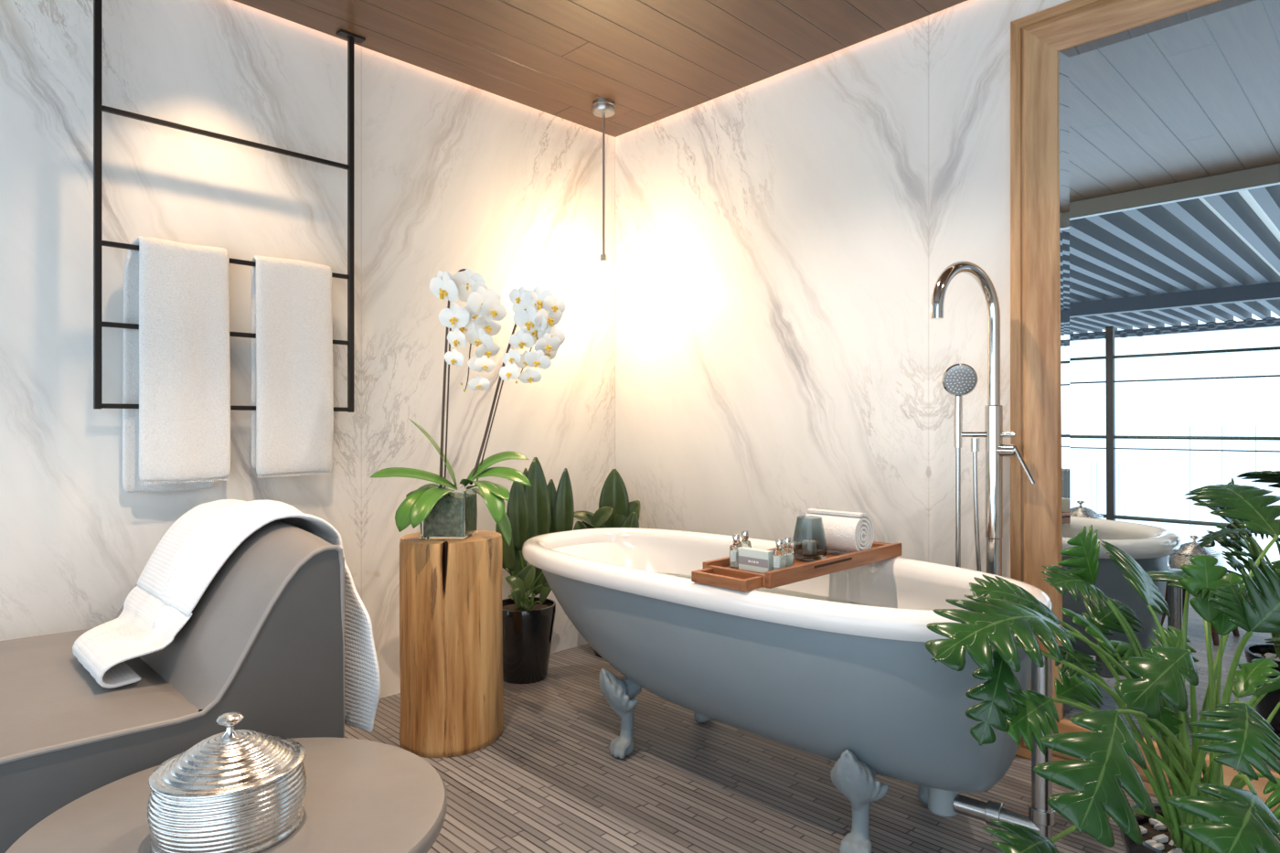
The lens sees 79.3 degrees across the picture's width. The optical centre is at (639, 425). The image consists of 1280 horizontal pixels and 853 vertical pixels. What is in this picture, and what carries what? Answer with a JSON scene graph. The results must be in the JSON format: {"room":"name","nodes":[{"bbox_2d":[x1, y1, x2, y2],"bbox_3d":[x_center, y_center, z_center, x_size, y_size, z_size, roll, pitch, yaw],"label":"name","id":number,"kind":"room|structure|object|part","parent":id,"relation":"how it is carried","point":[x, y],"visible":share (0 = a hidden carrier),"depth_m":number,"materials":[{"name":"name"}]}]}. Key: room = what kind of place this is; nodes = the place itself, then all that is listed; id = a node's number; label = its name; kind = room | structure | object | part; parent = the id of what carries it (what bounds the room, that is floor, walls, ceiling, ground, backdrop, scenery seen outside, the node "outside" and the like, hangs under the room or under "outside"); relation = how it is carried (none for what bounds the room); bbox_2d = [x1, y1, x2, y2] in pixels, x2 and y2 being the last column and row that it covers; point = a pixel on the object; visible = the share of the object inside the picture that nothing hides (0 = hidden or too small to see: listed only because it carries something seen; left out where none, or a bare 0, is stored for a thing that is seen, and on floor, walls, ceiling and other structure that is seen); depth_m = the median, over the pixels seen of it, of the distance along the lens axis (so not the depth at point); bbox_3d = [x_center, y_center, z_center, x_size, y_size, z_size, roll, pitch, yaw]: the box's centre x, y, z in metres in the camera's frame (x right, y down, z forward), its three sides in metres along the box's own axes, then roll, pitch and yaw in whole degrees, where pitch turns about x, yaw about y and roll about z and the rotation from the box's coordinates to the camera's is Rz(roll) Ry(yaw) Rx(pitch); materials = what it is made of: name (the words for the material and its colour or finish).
{"room":"bathroom","nodes":[
{"label":"bathroom","id":0,"kind":"room"},
{"bbox_2d":[0,0,615,698],"bbox_3d":[-1.147,-0.226,2.716,3.020,2.451,0.120,0,0,-45],"label":"wall","id":1,"kind":"structure","parent":0,"point":[452,176],"depth_m":2.56,"materials":[{"name":"stone"}]},
{"bbox_2d":[233,0,967,137],"bbox_3d":[0.333,-1.366,1.125,2.878,0.030,4.178,0,0,-45],"label":"ceiling","id":2,"kind":"structure","parent":0,"point":[656,59],"depth_m":2.71,"materials":[{"name":"brown wood"}]},
{"bbox_2d":[93,0,365,412],"bbox_3d":[-1.261,-0.698,2.419,0.819,1.306,0.040,0,0,-45],"label":"towel rack","id":3,"kind":"object","parent":2,"relation":"hanging from","point":[99,108],"visible":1,"depth_m":2.24,"materials":[{"name":"black metal"}]},
{"bbox_3d":[-1.520,-0.698,2.162,0.018,1.306,0.018,0,0,-45],"label":"upright rod","id":4,"kind":"part","parent":3,"relation":"part of","materials":[{"name":"black metal"}]},
{"bbox_2d":[122,235,230,492],"bbox_3d":[-1.377,-0.174,2.301,0.270,0.748,0.090,0,0,-45],"label":"hand towel","id":5,"kind":"object","parent":3,"relation":"hanging from","point":[176,365],"visible":1,"depth_m":2.26,"materials":[{"name":"fabric"}]},
{"bbox_2d":[250,256,333,478],"bbox_3d":[-1.140,-0.189,2.536,0.248,0.710,0.082,0,0,-45],"label":"hand towel","id":6,"kind":"object","parent":3,"relation":"hanging from","point":[292,387],"visible":1,"depth_m":2.50,"materials":[{"name":"fabric"}]},
{"bbox_3d":[-1.002,-1.347,2.676,0.090,0.008,0.040,0,0,-45],"label":"ceiling plate","id":7,"kind":"part","parent":3,"relation":"part of","materials":[{"name":"black metal"}]},
{"bbox_3d":[-1.002,-0.698,2.676,0.018,1.306,0.018,0,0,-45],"label":"upright rod","id":8,"kind":"part","parent":3,"relation":"part of","materials":[{"name":"black metal"}]},
{"bbox_2d":[589,98,618,291],"bbox_3d":[-0.153,-0.958,3.240,0.120,0.786,0.120,0,0,-45],"label":"pendant lamp","id":9,"kind":"object","parent":2,"relation":"hanging from","point":[603,275],"visible":1,"depth_m":3.21,"materials":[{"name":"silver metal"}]},
{"bbox_2d":[600,254,607,261],"bbox_3d":[-0.153,-0.700,3.240,0.028,0.030,0.028,0,0,-45],"label":"socket","id":10,"kind":"object","parent":9,"relation":"attached to","point":[603,257],"depth_m":3.23,"materials":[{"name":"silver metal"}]},
{"bbox_3d":[-0.153,-1.006,3.240,0.011,0.611,0.011,0,0,-45],"label":"rod","id":11,"kind":"part","parent":9,"relation":"part of","materials":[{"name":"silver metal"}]},
{"bbox_3d":[-0.153,-0.625,3.240,0.120,0.120,0.120,0,0,-45],"label":"globe","id":12,"kind":"part","parent":9,"relation":"part of","materials":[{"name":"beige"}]},
{"bbox_2d":[344,643,1279,852],"bbox_3d":[0.333,1.050,1.141,2.900,0.100,4.200,0,0,-45],"label":"floor","id":13,"kind":"structure","parent":0,"point":[551,782],"depth_m":2.11,"materials":[{"name":"wood"}]},
{"bbox_2d":[0,520,344,852],"bbox_3d":[-1.309,0.612,1.617,1.030,0.776,0.896,0,0,-45],"label":"lounge chair","id":14,"kind":"object","parent":13,"relation":"on","point":[263,642],"visible":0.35,"depth_m":1.56,"materials":[{"name":"grey plastic"}]},
{"bbox_3d":[-1.411,0.612,1.516,0.754,0.177,0.880,0,0,-45],"label":"seat","id":15,"kind":"part","parent":14,"relation":"part of","materials":[{"name":"grey plastic"}]},
{"bbox_3d":[-1.048,0.383,1.876,0.278,0.328,0.880,0,0,-45],"label":"backrest","id":16,"kind":"part","parent":14,"relation":"part of","materials":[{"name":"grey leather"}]},
{"bbox_2d":[72,499,380,732],"bbox_3d":[-1.022,0.432,1.812,0.484,0.497,0.839,0,0,-45],"label":"towel","id":17,"kind":"object","parent":14,"relation":"on","point":[189,555],"visible":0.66,"depth_m":1.74,"materials":[{"name":"white fabric"}]},
{"bbox_2d":[5,737,447,852],"bbox_3d":[-0.620,0.807,1.205,0.618,0.394,0.618,0,0,-45],"label":"round table","id":18,"kind":"object","parent":13,"relation":"on","point":[362,795],"visible":0.56,"depth_m":1.22,"materials":[{"name":"grey stone"}]},
{"bbox_2d":[147,712,306,852],"bbox_3d":[-0.619,0.523,1.165,0.212,0.174,0.212,0,0,-2],"label":"lidded pot","id":19,"kind":"object","parent":18,"relation":"on","point":[233,791],"visible":1,"depth_m":1.10,"materials":[{"name":"silver metal"}]},
{"bbox_3d":[-0.619,0.492,1.165,0.209,0.047,0.209,0,0,-45],"label":"lid","id":20,"kind":"part","parent":19,"relation":"part of","materials":[{"name":"silver metal"}]},
{"bbox_2d":[147,760,306,852],"bbox_3d":[-0.619,0.563,1.165,0.212,0.094,0.212,0,0,-45],"label":"bowl","id":21,"kind":"object","parent":19,"relation":"attached to","point":[252,813],"depth_m":1.08,"materials":[{"name":"silver metal"}]},
{"bbox_3d":[-0.619,0.453,1.165,0.037,0.036,0.037,0,0,-45],"label":"knob","id":22,"kind":"part","parent":19,"relation":"part of","materials":[{"name":"silver metal"}]},
{"bbox_2d":[399,530,503,757],"bbox_3d":[-0.606,0.678,2.485,0.333,0.644,0.320,0,0,-45],"label":"side table","id":23,"kind":"object","parent":13,"relation":"on","point":[451,607],"visible":0.91,"depth_m":2.34,"materials":[{"name":"brown wood"}]},
{"bbox_2d":[369,268,565,546],"bbox_3d":[-0.535,-0.059,2.376,0.571,0.878,0.312,0,0,10],"label":"potted orchid","id":24,"kind":"object","parent":23,"relation":"on","point":[450,512],"visible":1,"depth_m":2.41,"materials":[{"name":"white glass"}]},
{"bbox_3d":[-0.622,-0.447,2.425,0.108,0.078,0.014,-15,7,32],"label":"flower","id":25,"kind":"part","parent":24,"relation":"part of","materials":[{"name":"white plant"}]},
{"bbox_3d":[-0.605,-0.428,2.405,0.122,0.088,0.016,17,26,32],"label":"flower","id":26,"kind":"part","parent":24,"relation":"part of","materials":[{"name":"white plant"}]},
{"bbox_3d":[-0.578,-0.211,2.406,0.077,0.055,0.010,7,18,23],"label":"flower","id":27,"kind":"part","parent":24,"relation":"part of","materials":[{"name":"white plant"}]},
{"bbox_3d":[-0.578,-0.341,2.407,0.104,0.074,0.014,0,8,12],"label":"flower","id":28,"kind":"part","parent":24,"relation":"part of","materials":[{"name":"white plant"}]},
{"bbox_3d":[-0.583,-0.147,2.459,0.116,0.703,0.010,0,0,1],"label":"flower stem","id":29,"kind":"part","parent":24,"relation":"part of","materials":[{"name":"brown"}]},
{"bbox_3d":[-0.570,-0.272,2.406,0.090,0.065,0.012,5,23,37],"label":"flower","id":30,"kind":"part","parent":24,"relation":"part of","materials":[{"name":"white plant"}]},
{"bbox_3d":[-0.555,-0.315,2.433,0.090,0.065,0.012,8,20,17],"label":"flower","id":31,"kind":"part","parent":24,"relation":"part of","materials":[{"name":"white plant"}]},
{"bbox_3d":[-0.541,-0.454,2.430,0.108,0.078,0.014,3,9,-8],"label":"flower","id":32,"kind":"part","parent":24,"relation":"part of","materials":[{"name":"white plant"}]},
{"bbox_3d":[-0.528,-0.424,2.426,0.100,0.071,0.013,-17,27,-17],"label":"flower","id":33,"kind":"part","parent":24,"relation":"part of","materials":[{"name":"white plant"}]},
{"bbox_3d":[-0.510,-0.352,2.422,0.100,0.071,0.013,5,16,-2],"label":"flower","id":34,"kind":"part","parent":24,"relation":"part of","materials":[{"name":"white plant"}]},
{"bbox_3d":[-0.506,-0.199,2.437,0.077,0.055,0.010,-6,10,-17],"label":"flower","id":35,"kind":"part","parent":24,"relation":"part of","materials":[{"name":"white plant"}]},
{"bbox_3d":[-0.507,-0.132,2.428,0.068,0.049,0.009,-4,19,-14],"label":"flower","id":36,"kind":"part","parent":24,"relation":"part of","materials":[{"name":"white plant"}]},
{"bbox_3d":[-0.501,-0.273,2.414,0.090,0.065,0.012,18,30,-7],"label":"flower","id":37,"kind":"part","parent":24,"relation":"part of","materials":[{"name":"white plant"}]},
{"bbox_3d":[-0.489,-0.394,2.413,0.113,0.081,0.015,-17,15,-29],"label":"flower","id":38,"kind":"part","parent":24,"relation":"part of","materials":[{"name":"white plant"}]},
{"bbox_3d":[-0.487,-0.191,2.415,0.072,0.052,0.010,0,9,-38],"label":"flower","id":39,"kind":"part","parent":24,"relation":"part of","materials":[{"name":"white plant"}]},
{"bbox_3d":[-0.481,-0.318,2.429,0.100,0.071,0.013,5,7,-44],"label":"flower","id":40,"kind":"part","parent":24,"relation":"part of","materials":[{"name":"white plant"}]},
{"bbox_3d":[-0.481,-0.240,2.431,0.086,0.062,0.011,-12,38,-36],"label":"flower","id":41,"kind":"part","parent":24,"relation":"part of","materials":[{"name":"white plant"}]},
{"bbox_3d":[-0.455,-0.363,2.406,0.095,0.068,0.013,20,4,-45],"label":"flower","id":42,"kind":"part","parent":24,"relation":"part of","materials":[{"name":"white plant"}]},
{"bbox_3d":[-0.428,-0.117,2.459,0.232,0.617,0.010,0,0,0],"label":"flower stem","id":43,"kind":"part","parent":24,"relation":"part of","materials":[{"name":"brown"}]},
{"bbox_3d":[-0.408,-0.168,2.407,0.077,0.055,0.010,-12,2,27],"label":"flower","id":44,"kind":"part","parent":24,"relation":"part of","materials":[{"name":"white plant"}]},
{"bbox_3d":[-0.404,-0.215,2.429,0.072,0.052,0.010,-17,1,28],"label":"flower","id":45,"kind":"part","parent":24,"relation":"part of","materials":[{"name":"white plant"}]},
{"bbox_3d":[-0.375,-0.407,2.428,0.090,0.065,0.012,12,12,28],"label":"flower","id":46,"kind":"part","parent":24,"relation":"part of","materials":[{"name":"white plant"}]},
{"bbox_3d":[-0.370,-0.267,2.413,0.090,0.065,0.012,-4,30,23],"label":"flower","id":47,"kind":"part","parent":24,"relation":"part of","materials":[{"name":"white plant"}]},
{"bbox_3d":[-0.359,-0.208,2.441,0.077,0.055,0.010,-4,7,5],"label":"flower","id":48,"kind":"part","parent":24,"relation":"part of","materials":[{"name":"white plant"}]},
{"bbox_3d":[-0.360,-0.372,2.428,0.090,0.065,0.012,-4,25,15],"label":"flower","id":49,"kind":"part","parent":24,"relation":"part of","materials":[{"name":"white plant"}]},
{"bbox_3d":[-0.346,-0.155,2.428,0.072,0.052,0.010,-5,31,2],"label":"flower","id":50,"kind":"part","parent":24,"relation":"part of","materials":[{"name":"white plant"}]},
{"bbox_3d":[-0.341,-0.331,2.404,0.113,0.081,0.015,11,28,10],"label":"flower","id":51,"kind":"part","parent":24,"relation":"part of","materials":[{"name":"white plant"}]},
{"bbox_3d":[-0.328,-0.303,2.423,0.100,0.071,0.013,-8,7,6],"label":"flower","id":52,"kind":"part","parent":24,"relation":"part of","materials":[{"name":"white plant"}]},
{"bbox_3d":[-0.318,-0.206,2.411,0.086,0.062,0.011,18,27,-11],"label":"flower","id":53,"kind":"part","parent":24,"relation":"part of","materials":[{"name":"white plant"}]},
{"bbox_3d":[-0.316,-0.397,2.423,0.122,0.088,0.016,-2,12,-1],"label":"flower","id":54,"kind":"part","parent":24,"relation":"part of","materials":[{"name":"white plant"}]},
{"bbox_3d":[-0.311,-0.288,2.439,0.100,0.071,0.013,6,15,-3],"label":"flower","id":55,"kind":"part","parent":24,"relation":"part of","materials":[{"name":"white plant"}]},
{"bbox_3d":[-0.299,-0.232,2.438,0.090,0.065,0.012,-21,26,-37],"label":"flower","id":56,"kind":"part","parent":24,"relation":"part of","materials":[{"name":"white plant"}]},
{"bbox_3d":[-0.290,-0.256,2.414,0.090,0.065,0.012,-12,33,-27],"label":"flower","id":57,"kind":"part","parent":24,"relation":"part of","materials":[{"name":"white plant"}]},
{"bbox_3d":[-0.286,-0.342,2.406,0.108,0.078,0.014,-19,34,-39],"label":"flower","id":58,"kind":"part","parent":24,"relation":"part of","materials":[{"name":"white plant"}]},
{"bbox_3d":[-0.279,-0.287,2.434,0.100,0.071,0.013,10,7,-33],"label":"flower","id":59,"kind":"part","parent":24,"relation":"part of","materials":[{"name":"white plant"}]},
{"bbox_3d":[-0.268,-0.378,2.410,0.090,0.065,0.012,9,7,-44],"label":"flower","id":60,"kind":"part","parent":24,"relation":"part of","materials":[{"name":"white plant"}]},
{"bbox_2d":[495,457,574,683],"bbox_3d":[-0.422,0.562,3.008,0.344,0.875,0.352,0,0,10],"label":"potted plant","id":61,"kind":"object","parent":13,"relation":"on","point":[537,509],"visible":0.7,"depth_m":2.98,"materials":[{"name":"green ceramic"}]},
{"bbox_3d":[-0.450,0.611,3.008,0.079,0.260,0.040,0,0,-45],"label":"stem","id":62,"kind":"part","parent":61,"relation":"part of","materials":[{"name":"green plant"}]},
{"bbox_3d":[-0.459,0.855,3.067,0.250,0.290,0.250,0,0,-45],"label":"pot","id":63,"kind":"part","parent":61,"relation":"part of","materials":[{"name":"black ceramic"}]},
{"bbox_3d":[-0.397,0.616,3.073,0.148,0.250,0.127,0,0,-45],"label":"stem","id":64,"kind":"part","parent":61,"relation":"part of","materials":[{"name":"green plant"}]},
{"bbox_3d":[-0.426,0.671,2.997,0.041,0.141,0.210,0,0,-45],"label":"stem","id":65,"kind":"part","parent":61,"relation":"part of","materials":[{"name":"green plant"}]},
{"bbox_3d":[-0.420,0.630,3.059,0.022,0.221,0.072,0,0,-45],"label":"stem","id":66,"kind":"part","parent":61,"relation":"part of","materials":[{"name":"green plant"}]},
{"bbox_2d":[573,469,640,657],"bbox_3d":[-0.156,0.597,3.375,0.313,0.807,0.230,0,0,-14],"label":"potted plant","id":67,"kind":"object","parent":13,"relation":"on","point":[615,510],"visible":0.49,"depth_m":3.39,"materials":[{"name":"green plant"}]},
{"bbox_3d":[-0.119,0.870,3.384,0.230,0.260,0.230,0,0,-45],"label":"pot","id":68,"kind":"part","parent":67,"relation":"part of","materials":[{"name":"black ceramic"}]},
{"bbox_2d":[522,527,1053,852],"bbox_3d":[0.287,0.693,2.258,0.760,0.611,1.654,0,0,-45],"label":"bathtub","id":69,"kind":"object","parent":13,"relation":"on","point":[859,688],"visible":0.94,"depth_m":1.82,"materials":[{"name":"grey ceramic"}]},
{"bbox_2d":[657,572,879,607],"bbox_3d":[0.328,0.550,2.217,0.588,0.040,1.381,0,0,-45],"label":"water","id":70,"kind":"object","parent":69,"relation":"in","point":[778,591],"visible":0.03,"depth_m":2.42,"materials":[{"name":"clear liquid"}]},
{"bbox_2d":[522,527,1053,642],"bbox_3d":[0.287,0.575,2.258,0.752,0.375,1.650,0,0,-45],"label":"basin","id":71,"kind":"object","parent":69,"relation":"in","point":[607,581],"depth_m":2.11,"materials":[{"name":"white ceramic"}]},
{"bbox_2d":[691,541,901,591],"bbox_3d":[0.460,0.367,2.118,0.773,0.038,0.212,0,0,-45],"label":"tray","id":72,"kind":"object","parent":69,"relation":"on","point":[718,572],"visible":0.74,"depth_m":1.94,"materials":[{"name":"brown wood"}]},
{"bbox_2d":[729,533,742,568],"bbox_3d":[0.248,0.325,1.989,0.026,0.086,0.025,0,0,-45],"label":"toiletry bottle","id":73,"kind":"object","parent":72,"relation":"on","point":[734,548],"visible":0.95,"depth_m":1.98,"materials":[{"name":"clear glass"}]},
{"bbox_3d":[0.239,0.371,1.900,0.016,0.030,0.178,0,0,-45],"label":"rail","id":74,"kind":"part","parent":72,"relation":"part of","materials":[{"name":"brown wood"}]},
{"bbox_2d":[738,530,751,547],"bbox_3d":[0.280,0.325,2.056,0.026,0.086,0.025,0,0,-45],"label":"toiletry bottle","id":75,"kind":"object","parent":72,"relation":"on","point":[744,542],"visible":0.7,"depth_m":2.05,"materials":[{"name":"clear glass"}]},
{"bbox_3d":[0.399,0.367,2.196,0.660,0.038,0.016,0,0,-45],"label":"rail","id":76,"kind":"part","parent":72,"relation":"part of","materials":[{"name":"brown wood"}]},
{"bbox_2d":[737,546,773,573],"bbox_3d":[0.291,0.340,1.942,0.025,0.055,0.092,0,0,-45],"label":"carton","id":77,"kind":"object","parent":72,"relation":"on","point":[760,560],"visible":0.87,"depth_m":1.93,"materials":[{"name":"white cardboard"}]},
{"bbox_2d":[772,538,786,570],"bbox_3d":[0.344,0.325,1.903,0.026,0.086,0.025,0,0,-45],"label":"toiletry bottle","id":78,"kind":"object","parent":72,"relation":"on","point":[779,555],"visible":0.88,"depth_m":1.90,"materials":[{"name":"clear glass"}]},
{"bbox_2d":[782,536,793,566],"bbox_3d":[0.369,0.325,1.938,0.026,0.086,0.025,0,0,-45],"label":"toiletry bottle","id":79,"kind":"object","parent":72,"relation":"on","point":[789,550],"visible":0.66,"depth_m":1.93,"materials":[{"name":"clear glass"}]},
{"bbox_2d":[791,515,827,561],"bbox_3d":[0.465,0.310,2.118,0.095,0.115,0.095,0,0,-45],"label":"candle holder","id":80,"kind":"object","parent":72,"relation":"on","point":[809,542],"visible":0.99,"depth_m":2.08,"materials":[{"name":"clear glass"}]},
{"bbox_3d":[0.535,0.367,2.058,0.660,0.038,0.016,0,0,-45],"label":"rail","id":81,"kind":"part","parent":72,"relation":"part of","materials":[{"name":"brown wood"}]},
{"bbox_2d":[805,508,874,553],"bbox_3d":[0.569,0.305,2.228,0.109,0.115,0.174,0,0,-45],"label":"rolled towel","id":82,"kind":"object","parent":72,"relation":"on","point":[845,531],"visible":0.62,"depth_m":2.17,"materials":[{"name":"fabric"}]},
{"bbox_3d":[0.696,0.371,2.354,0.016,0.030,0.178,0,0,-45],"label":"rail","id":83,"kind":"part","parent":72,"relation":"part of","materials":[{"name":"brown wood"}]},
{"bbox_2d":[928,787,958,817],"bbox_3d":[0.717,0.865,1.825,0.068,0.100,0.068,0,0,-45],"label":"outlet","id":84,"kind":"object","parent":69,"relation":"attached to","point":[940,802],"depth_m":1.80,"materials":[{"name":"grey ceramic"}]},
{"bbox_2d":[953,651,1055,839],"bbox_3d":[0.830,0.750,1.738,0.084,0.500,0.223,0,0,-45],"label":"pipe","id":85,"kind":"object","parent":69,"relation":"attached to","point":[1040,817],"visible":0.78,"depth_m":1.68,"materials":[{"name":"silver metal"}]},
{"bbox_2d":[930,260,1035,575],"bbox_3d":[0.965,0.261,2.276,0.331,1.477,0.174,0,0,-13],"label":"faucet","id":86,"kind":"object","parent":13,"relation":"on","point":[959,380],"visible":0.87,"depth_m":2.31,"materials":[{"name":"silver metal"}]},
{"bbox_3d":[0.968,-0.035,2.348,0.028,0.206,0.025,0,0,-45],"label":"shower handle","id":87,"kind":"part","parent":86,"relation":"part of","materials":[{"name":"silver metal"}]},
{"bbox_3d":[0.951,-0.266,2.247,0.305,0.422,0.035,0,0,-33],"label":"spout","id":88,"kind":"part","parent":86,"relation":"part of","materials":[{"name":"silver metal"}]},
{"bbox_3d":[1.086,0.028,2.299,0.018,0.017,0.062,0,0,-45],"label":"diverter knob","id":89,"kind":"part","parent":86,"relation":"part of","materials":[{"name":"silver metal"}]},
{"bbox_3d":[1.123,0.117,2.257,0.012,0.113,0.068,0,0,-36],"label":"lever","id":90,"kind":"part","parent":86,"relation":"part of","materials":[{"name":"silver metal"}]},
{"bbox_2d":[924,484,1279,852],"bbox_3d":[0.940,0.566,1.405,1.134,0.867,0.553,0,0,-45],"label":"philodendron","id":91,"kind":"object","parent":13,"relation":"on","point":[1205,815],"visible":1,"depth_m":1.25,"materials":[{"name":"green plant"}]},
{"bbox_3d":[0.834,0.568,1.342,0.372,0.411,0.253,0,0,-45],"label":"stem","id":92,"kind":"part","parent":91,"relation":"part of","materials":[{"name":"green plant"}]},
{"bbox_3d":[0.803,0.688,1.282,0.524,0.174,0.012,0,0,-37],"label":"stem","id":93,"kind":"part","parent":91,"relation":"part of","materials":[{"name":"green plant"}]},
{"bbox_3d":[0.845,0.616,1.362,0.330,0.313,0.011,0,0,-23],"label":"stem","id":94,"kind":"part","parent":91,"relation":"part of","materials":[{"name":"green plant"}]},
{"bbox_3d":[0.882,0.565,1.413,0.148,0.412,0.168,0,0,-45],"label":"stem","id":95,"kind":"part","parent":91,"relation":"part of","materials":[{"name":"green plant"}]},
{"bbox_3d":[0.906,0.569,1.406,0.245,0.407,0.172,0,0,-45],"label":"stem","id":96,"kind":"part","parent":91,"relation":"part of","materials":[{"name":"green plant"}]},
{"bbox_3d":[0.889,0.591,1.444,0.234,0.362,0.012,0,0,5],"label":"stem","id":97,"kind":"part","parent":91,"relation":"part of","materials":[{"name":"green plant"}]},
{"bbox_3d":[0.895,0.631,1.386,0.182,0.283,0.219,0,0,-45],"label":"stem","id":98,"kind":"part","parent":91,"relation":"part of","materials":[{"name":"green plant"}]},
{"bbox_3d":[0.951,0.542,1.469,0.155,0.458,0.011,0,0,22],"label":"stem","id":99,"kind":"part","parent":91,"relation":"part of","materials":[{"name":"green plant"}]},
{"bbox_3d":[0.964,0.549,1.468,0.152,0.444,0.011,0,0,23],"label":"stem","id":100,"kind":"part","parent":91,"relation":"part of","materials":[{"name":"green plant"}]},
{"bbox_2d":[1120,803,1163,852],"bbox_3d":[1.020,0.875,1.406,0.251,0.250,0.251,0,0,-45],"label":"pot","id":101,"kind":"object","parent":91,"relation":"attached to","point":[1152,830],"depth_m":1.45,"materials":[{"name":"black ceramic"}]},
{"bbox_3d":[0.946,0.591,1.466,0.059,0.361,0.187,0,0,-45],"label":"stem","id":102,"kind":"part","parent":91,"relation":"part of","materials":[{"name":"green plant"}]},
{"bbox_3d":[0.953,0.600,1.418,0.032,0.343,0.133,0,0,-45],"label":"stem","id":103,"kind":"part","parent":91,"relation":"part of","materials":[{"name":"green plant"}]},
{"bbox_3d":[0.992,0.600,1.460,0.067,0.342,0.196,0,0,-45],"label":"stem","id":104,"kind":"part","parent":91,"relation":"part of","materials":[{"name":"green plant"}]},
{"bbox_3d":[0.886,0.598,1.282,0.435,0.350,0.065,0,0,-45],"label":"stem","id":105,"kind":"part","parent":91,"relation":"part of","materials":[{"name":"green plant"}]},
{"bbox_3d":[0.972,0.664,1.402,0.068,0.214,0.012,0,0,-40],"label":"stem","id":106,"kind":"part","parent":91,"relation":"part of","materials":[{"name":"green plant"}]},
{"bbox_3d":[0.970,0.550,1.399,0.025,0.440,0.083,0,0,-45],"label":"stem","id":107,"kind":"part","parent":91,"relation":"part of","materials":[{"name":"green plant"}]},
{"bbox_3d":[0.986,0.640,1.418,0.011,0.264,0.103,0,0,-31],"label":"stem","id":108,"kind":"part","parent":91,"relation":"part of","materials":[{"name":"green plant"}]},
{"bbox_3d":[1.007,0.535,1.434,0.063,0.471,0.017,0,0,-45],"label":"stem","id":109,"kind":"part","parent":91,"relation":"part of","materials":[{"name":"green plant"}]},
{"bbox_3d":[0.984,0.575,1.369,0.012,0.393,0.185,0,0,39],"label":"stem","id":110,"kind":"part","parent":91,"relation":"part of","materials":[{"name":"green plant"}]},
{"bbox_3d":[1.018,0.650,1.449,0.011,0.245,0.155,0,0,-5],"label":"stem","id":111,"kind":"part","parent":91,"relation":"part of","materials":[{"name":"green plant"}]},
{"bbox_3d":[1.040,0.632,1.458,0.012,0.278,0.131,0,0,-15],"label":"stem","id":112,"kind":"part","parent":91,"relation":"part of","materials":[{"name":"green plant"}]},
{"bbox_3d":[1.029,0.564,1.386,0.011,0.413,0.031,0,0,20],"label":"stem","id":113,"kind":"part","parent":91,"relation":"part of","materials":[{"name":"green plant"}]},
{"bbox_3d":[1.094,0.554,1.481,0.012,0.434,0.234,0,0,26],"label":"stem","id":114,"kind":"part","parent":91,"relation":"part of","materials":[{"name":"green plant"}]},
{"bbox_3d":[0.906,0.575,1.226,0.367,0.396,0.139,0,0,-45],"label":"stem","id":115,"kind":"part","parent":91,"relation":"part of","materials":[{"name":"green plant"}]},
{"bbox_3d":[1.036,0.577,1.392,0.060,0.387,0.012,0,0,-38],"label":"stem","id":116,"kind":"part","parent":91,"relation":"part of","materials":[{"name":"green plant"}]},
{"bbox_3d":[1.017,0.613,1.365,0.077,0.319,0.126,0,0,-45],"label":"stem","id":117,"kind":"part","parent":91,"relation":"part of","materials":[{"name":"green plant"}]},
{"bbox_3d":[1.120,0.494,1.467,0.286,0.554,0.119,0,0,-45],"label":"stem","id":118,"kind":"part","parent":91,"relation":"part of","materials":[{"name":"green plant"}]},
{"bbox_3d":[0.987,0.548,1.300,0.146,0.445,0.089,0,0,-45],"label":"stem","id":119,"kind":"part","parent":91,"relation":"part of","materials":[{"name":"green plant"}]},
{"bbox_3d":[1.009,0.547,1.323,0.211,0.448,0.091,0,0,-45],"label":"stem","id":120,"kind":"part","parent":91,"relation":"part of","materials":[{"name":"green plant"}]},
{"bbox_3d":[1.000,0.658,1.289,0.152,0.227,0.107,0,0,-45],"label":"stem","id":121,"kind":"part","parent":91,"relation":"part of","materials":[{"name":"green plant"}]},
{"bbox_3d":[0.916,0.619,1.188,0.012,0.309,0.498,0,0,34],"label":"stem","id":122,"kind":"part","parent":91,"relation":"part of","materials":[{"name":"green plant"}]},
{"bbox_3d":[1.173,0.610,1.476,0.278,0.325,0.178,0,0,-45],"label":"stem","id":123,"kind":"part","parent":91,"relation":"part of","materials":[{"name":"green plant"}]},
{"bbox_3d":[1.099,0.635,1.401,0.111,0.274,0.012,0,0,11],"label":"stem","id":124,"kind":"part","parent":91,"relation":"part of","materials":[{"name":"green plant"}]},
{"bbox_2d":[615,0,1070,577],"bbox_3d":[1.404,-0.226,2.205,0.120,2.451,4.200,0,0,-45],"label":"wall","id":125,"kind":"structure","parent":0,"point":[784,240],"depth_m":2.86,"materials":[{"name":"stone"}]},
{"bbox_2d":[1010,0,1279,821],"bbox_3d":[1.681,-0.114,1.808,0.045,2.227,1.547,0,0,-45],"label":"wall mirror","id":126,"kind":"object","parent":125,"relation":"attached to","point":[1145,134],"visible":0.83,"depth_m":2.11,"materials":[{"name":"brown wood"}]},
{"bbox_3d":[1.681,-1.159,1.808,0.045,0.137,1.547,0,0,-45],"label":"frame rail","id":127,"kind":"part","parent":126,"relation":"part of","materials":[{"name":"brown wood"}]},
{"bbox_3d":[1.681,0.931,1.808,0.045,0.137,1.547,0,0,-45],"label":"frame rail","id":128,"kind":"part","parent":126,"relation":"part of","materials":[{"name":"brown wood"}]}
]}

